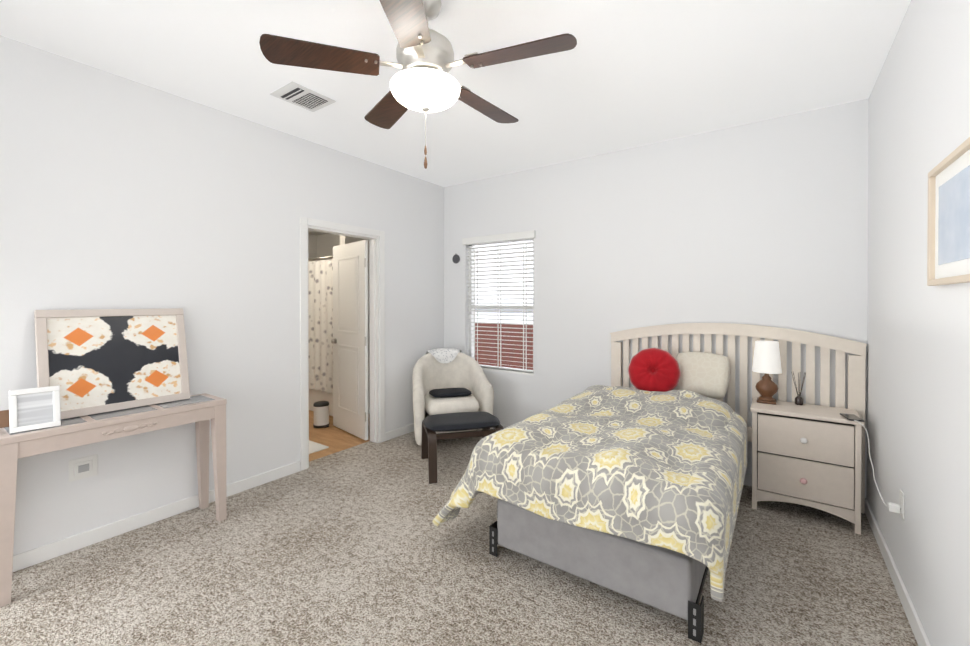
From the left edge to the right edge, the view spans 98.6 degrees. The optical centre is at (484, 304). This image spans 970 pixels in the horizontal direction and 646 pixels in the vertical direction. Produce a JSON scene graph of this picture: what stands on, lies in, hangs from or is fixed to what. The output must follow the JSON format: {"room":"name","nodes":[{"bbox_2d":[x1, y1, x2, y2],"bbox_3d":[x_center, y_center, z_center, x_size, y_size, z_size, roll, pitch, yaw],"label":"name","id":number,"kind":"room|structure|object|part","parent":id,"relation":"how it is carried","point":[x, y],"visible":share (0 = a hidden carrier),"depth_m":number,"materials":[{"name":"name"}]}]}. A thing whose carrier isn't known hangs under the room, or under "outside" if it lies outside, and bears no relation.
{"room":"bedroom","nodes":[
{"label":"bedroom","id":0,"kind":"room"},
{"bbox_2d":[0,35,443,554],"bbox_3d":[-2.115,0.005,2.700,0.120,2.740,5.740,0,0,35],"label":"wall","id":1,"kind":"structure","parent":0,"point":[118,192],"depth_m":2.73,"materials":[{"name":"white paint"}]},
{"bbox_2d":[69,454,97,481],"bbox_3d":[-2.274,0.927,2.365,0.013,0.120,0.120,0,0,35],"label":"outlet plate","id":2,"kind":"object","parent":1,"relation":"attached to","point":[83,467],"visible":1,"depth_m":2.36,"materials":[{"name":"white plastic"}]},
{"bbox_2d":[12,461,299,572],"bbox_3d":[-2.620,1.337,1.879,0.014,0.085,3.805,0,0,35],"label":"baseboard","id":3,"kind":"structure","parent":1,"relation":"attached to","point":[34,556],"depth_m":2.53,"materials":[{"name":"white wood"}]},
{"bbox_2d":[300,217,384,470],"bbox_3d":[-1.316,0.322,3.833,0.152,2.092,0.894,0,0,35],"label":"door frame","id":4,"kind":"structure","parent":1,"relation":"attached to","point":[376,238],"depth_m":4.10,"materials":[{"name":"white wood"}]},
{"bbox_2d":[331,240,367,439],"bbox_3d":[-1.419,0.355,4.424,0.723,1.995,0.209,0,0,35],"label":"door leaf","id":5,"kind":"structure","parent":1,"relation":"in","point":[349,341],"depth_m":4.35,"materials":[{"name":"white paint"},{"name":"nickel"}]},
{"bbox_2d":[385,423,413,440],"bbox_3d":[-0.747,1.322,4.523,0.018,0.085,0.875,0,0,35],"label":"baseboard","id":6,"kind":"structure","parent":1,"relation":"attached to","point":[409,428],"depth_m":4.32,"materials":[{"name":"white wood"}]},
{"bbox_2d":[308,234,316,261],"bbox_3d":[-3.515,0.139,5.467,0.100,2.440,3.040,0,0,35],"label":"wall","id":7,"kind":"structure","parent":0,"point":[312,239],"depth_m":6.53,"materials":[{"name":"white paint"}]},
{"bbox_2d":[308,256,332,392],"bbox_3d":[-2.441,0.238,5.424,1.682,1.642,0.034,0,0,35],"label":"shower curtain","id":8,"kind":"object","parent":7,"relation":"attached to","point":[320,294],"visible":0.35,"depth_m":5.10,"materials":[{"name":"white fabric"}]},
{"bbox_2d":[308,230,328,234],"bbox_3d":[-2.401,-1.227,4.671,2.830,0.300,3.040,0,0,35],"label":"ceiling","id":9,"kind":"structure","parent":0,"point":[314,233],"depth_m":6.39,"materials":[{"name":"white paint"}]},
{"bbox_2d":[317,234,339,260],"bbox_3d":[-1.552,0.136,5.879,2.590,2.440,0.100,0,0,35],"label":"wall","id":10,"kind":"structure","parent":0,"point":[323,245],"depth_m":6.44,"materials":[{"name":"white paint"}]},
{"bbox_2d":[309,410,369,460],"bbox_3d":[-2.401,1.413,4.686,2.830,0.098,3.040,0,0,35],"label":"floor","id":11,"kind":"structure","parent":0,"point":[333,438],"depth_m":4.26,"materials":[{"name":"wood"}]},
{"bbox_2d":[309,440,328,453],"bbox_3d":[-1.770,1.361,3.958,0.450,0.012,0.360,0,0,35],"label":"bath mat","id":12,"kind":"object","parent":11,"relation":"on","point":[314,447],"visible":0.21,"depth_m":3.95,"materials":[{"name":"white fabric"}]},
{"bbox_2d":[309,389,332,415],"bbox_3d":[-2.191,1.107,5.782,1.694,0.500,0.794,0,0,35],"label":"bathtub","id":13,"kind":"object","parent":11,"relation":"on","point":[316,395],"depth_m":5.19,"materials":[{"name":"beige ceramic"}]},
{"bbox_2d":[313,401,328,427],"bbox_3d":[-1.823,1.225,4.669,0.192,0.277,0.170,0,0,35],"label":"trash bin","id":14,"kind":"object","parent":11,"relation":"on","point":[321,414],"visible":1,"depth_m":4.61,"materials":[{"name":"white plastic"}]},
{"bbox_2d":[340,235,369,413],"bbox_3d":[-1.452,0.140,5.257,0.100,2.440,0.800,0,0,35],"label":"wall","id":15,"kind":"structure","parent":0,"point":[345,239],"depth_m":5.18,"materials":[{"name":"white paint"}]},
{"bbox_2d":[0,0,910,186],"bbox_3d":[-0.591,-1.409,1.540,3.940,0.100,5.860,0,0,35],"label":"ceiling","id":16,"kind":"structure","parent":0,"point":[624,74],"depth_m":2.37,"materials":[{"name":"white paint"}]},
{"bbox_2d":[270,81,335,111],"bbox_3d":[-1.197,-1.358,2.753,0.270,0.014,0.310,0,0,35],"label":"ceiling vent","id":17,"kind":"object","parent":16,"relation":"in","point":[296,94],"visible":1,"depth_m":2.73,"materials":[{"name":"white metal"}]},
{"bbox_2d":[259,0,576,168],"bbox_3d":[-0.234,-0.983,1.895,1.277,0.754,1.242,0,0,35],"label":"ceiling fan","id":18,"kind":"object","parent":16,"relation":"hanging from","point":[424,81],"visible":1,"depth_m":1.76,"materials":[{"name":"brown wood"}]},
{"bbox_3d":[-0.266,-0.930,1.865,0.310,0.084,0.310,0,0,35],"label":"glass","id":19,"kind":"part","parent":18,"relation":"part of","materials":[{"name":"white glass"}]},
{"bbox_2d":[0,431,917,645],"bbox_3d":[-0.591,1.431,1.557,3.940,0.100,5.860,0,0,35],"label":"floor carpet","id":20,"kind":"object","parent":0,"point":[354,546],"depth_m":2.07,"materials":[{"name":"beige carpet"}]},
{"bbox_2d":[0,393,226,606],"bbox_3d":[-2.060,0.992,2.371,0.313,0.770,0.967,0,0,35],"label":"console table","id":21,"kind":"object","parent":20,"relation":"on","point":[200,410],"visible":1,"depth_m":2.25,"materials":[{"name":"beige paint"}]},
{"bbox_2d":[0,385,60,433],"bbox_3d":[-2.225,0.509,2.039,0.112,0.198,0.208,0,0,35],"label":"photo frame","id":22,"kind":"object","parent":21,"relation":"on","point":[34,408],"visible":1,"depth_m":2.03,"materials":[{"name":"white wood"}]},
{"bbox_2d":[34,308,189,418],"bbox_3d":[-2.128,0.317,2.432,0.136,0.578,0.665,0,0,35],"label":"picture frame","id":23,"kind":"object","parent":21,"relation":"on","point":[92,361],"visible":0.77,"depth_m":2.40,"materials":[{"name":"multicoloured paper"}]},
{"bbox_2d":[412,348,493,445],"bbox_3d":[-0.362,0.922,4.179,0.887,0.881,0.876,0,0,35],"label":"armchair","id":24,"kind":"object","parent":20,"relation":"on","point":[449,380],"visible":0.73,"depth_m":4.18,"materials":[{"name":"white fabric"}]},
{"bbox_2d":[421,411,503,483],"bbox_3d":[-0.198,1.163,3.531,0.635,0.413,0.552,0,0,-15],"label":"footstool","id":25,"kind":"object","parent":20,"relation":"on","point":[485,422],"visible":0.92,"depth_m":3.37,"materials":[{"name":"black fabric"}]},
{"bbox_2d":[432,323,866,642],"bbox_3d":[1.096,0.762,2.561,2.088,1.227,2.002,0,0,35],"label":"bed","id":26,"kind":"object","parent":20,"relation":"on","point":[634,491],"visible":1,"depth_m":2.13,"materials":[{"name":"beige"}]},
{"bbox_2d":[432,385,746,601],"bbox_3d":[0.700,0.924,2.557,1.455,0.638,1.554,0,0,35],"label":"comforter","id":27,"kind":"object","parent":26,"relation":"on","point":[640,490],"depth_m":1.99,"materials":[{"name":"grey fabric"}]},
{"bbox_2d":[628,348,680,391],"bbox_3d":[1.311,0.524,3.245,0.381,0.366,0.222,0,0,35],"label":"pillow","id":28,"kind":"object","parent":26,"relation":"on","point":[651,369],"depth_m":3.19,"materials":[{"name":"fabric"}]},
{"bbox_2d":[673,352,729,397],"bbox_3d":[1.648,0.537,3.202,0.399,0.329,0.231,0,0,35],"label":"pillow","id":29,"kind":"object","parent":26,"relation":"on","point":[707,374],"depth_m":3.13,"materials":[{"name":"beige fabric"}]},
{"bbox_3d":[1.818,0.758,3.242,1.695,1.227,0.056,0,0,35],"label":"headboard","id":30,"kind":"part","parent":26,"relation":"part of","materials":[{"name":"beige paint"}]},
{"bbox_2d":[750,398,863,534],"bbox_3d":[2.110,1.034,2.776,0.570,0.680,0.378,0,0,35],"label":"nightstand","id":31,"kind":"object","parent":20,"relation":"on","point":[810,453],"visible":1,"depth_m":2.64,"materials":[{"name":"grey wood"}]},
{"bbox_2d":[752,341,781,404],"bbox_3d":[1.995,0.477,2.956,0.176,0.430,0.176,0,0,35],"label":"table lamp","id":32,"kind":"object","parent":31,"relation":"on","point":[766,360],"visible":1,"depth_m":2.91,"materials":[{"name":"white fabric"}]},
{"bbox_2d":[791,372,805,404],"bbox_3d":[2.169,0.579,2.888,0.084,0.227,0.050,0,0,35],"label":"reed diffuser","id":33,"kind":"object","parent":31,"relation":"on","point":[798,399],"visible":1,"depth_m":2.88,"materials":[{"name":"brown"}]},
{"bbox_2d":[840,413,863,421],"bbox_3d":[2.240,0.690,2.551,0.074,0.009,0.150,0,0,23],"label":"phone","id":34,"kind":"object","parent":31,"relation":"on","point":[851,417],"visible":0.98,"depth_m":2.53,"materials":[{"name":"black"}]},
{"bbox_2d":[444,98,868,497],"bbox_3d":[1.066,-0.002,3.892,3.700,2.740,0.120,0,0,35],"label":"wall","id":35,"kind":"structure","parent":0,"point":[763,223],"depth_m":3.42,"materials":[{"name":"white paint"}]},
{"bbox_2d":[452,254,459,263],"bbox_3d":[-0.332,-0.528,4.795,0.104,0.116,0.016,0,0,35],"label":"ornament","id":36,"kind":"object","parent":35,"relation":"attached to","point":[456,258],"visible":1,"depth_m":4.79,"materials":[{"name":"black"}]},
{"bbox_2d":[468,239,533,375],"bbox_3d":[0.169,0.009,4.524,0.875,1.430,0.105,0,0,35],"label":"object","id":37,"kind":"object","parent":35,"relation":"in","point":[487,360],"depth_m":4.54,"materials":[{"name":"white plastic"}]},
{"bbox_2d":[462,230,535,374],"bbox_3d":[0.145,-0.014,4.490,0.925,1.462,0.092,0,0,35],"label":"window blinds","id":38,"kind":"object","parent":37,"relation":"attached to","point":[502,237],"visible":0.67,"depth_m":4.48,"materials":[{"name":"white plastic"}]},
{"bbox_2d":[492,424,751,485],"bbox_3d":[1.011,1.326,3.856,3.660,0.085,0.014,0,0,35],"label":"baseboard","id":39,"kind":"structure","parent":35,"relation":"attached to","point":[748,478],"depth_m":3.16,"materials":[{"name":"white wood"}]},
{"bbox_2d":[866,0,969,645],"bbox_3d":[0.969,0.018,0.446,0.120,2.740,5.860,0,0,35],"label":"wall","id":40,"kind":"structure","parent":0,"point":[918,380],"depth_m":1.74,"materials":[{"name":"white paint"}]},
{"bbox_2d":[865,498,930,645],"bbox_3d":[0.913,1.345,0.493,0.018,0.085,5.620,0,0,35],"label":"baseboard","id":41,"kind":"structure","parent":40,"relation":"attached to","point":[917,628],"depth_m":1.97,"materials":[{"name":"white wood"}]},
{"bbox_2d":[899,489,904,519],"bbox_3d":[1.954,0.939,1.959,0.009,0.118,0.072,0,0,35],"label":"electrical outlet","id":42,"kind":"object","parent":40,"relation":"attached to","point":[902,503],"visible":0.94,"depth_m":1.94,"materials":[{"name":"white plastic"}]},
{"bbox_2d":[854,420,899,513],"bbox_3d":[2.079,0.832,2.210,0.076,0.289,0.592,0,0,30],"label":"cord","id":43,"kind":"object","parent":42,"relation":"attached to","point":[893,507],"visible":1,"depth_m":1.99,"materials":[{"name":"white plastic"}]},
{"bbox_2d":[927,137,969,285],"bbox_3d":[1.482,-0.278,1.297,0.024,0.422,0.625,0,0,35],"label":"picture frame","id":44,"kind":"object","parent":40,"relation":"attached to","point":[948,246],"visible":1,"depth_m":1.39,"materials":[{"name":"beige wood"}]}
]}

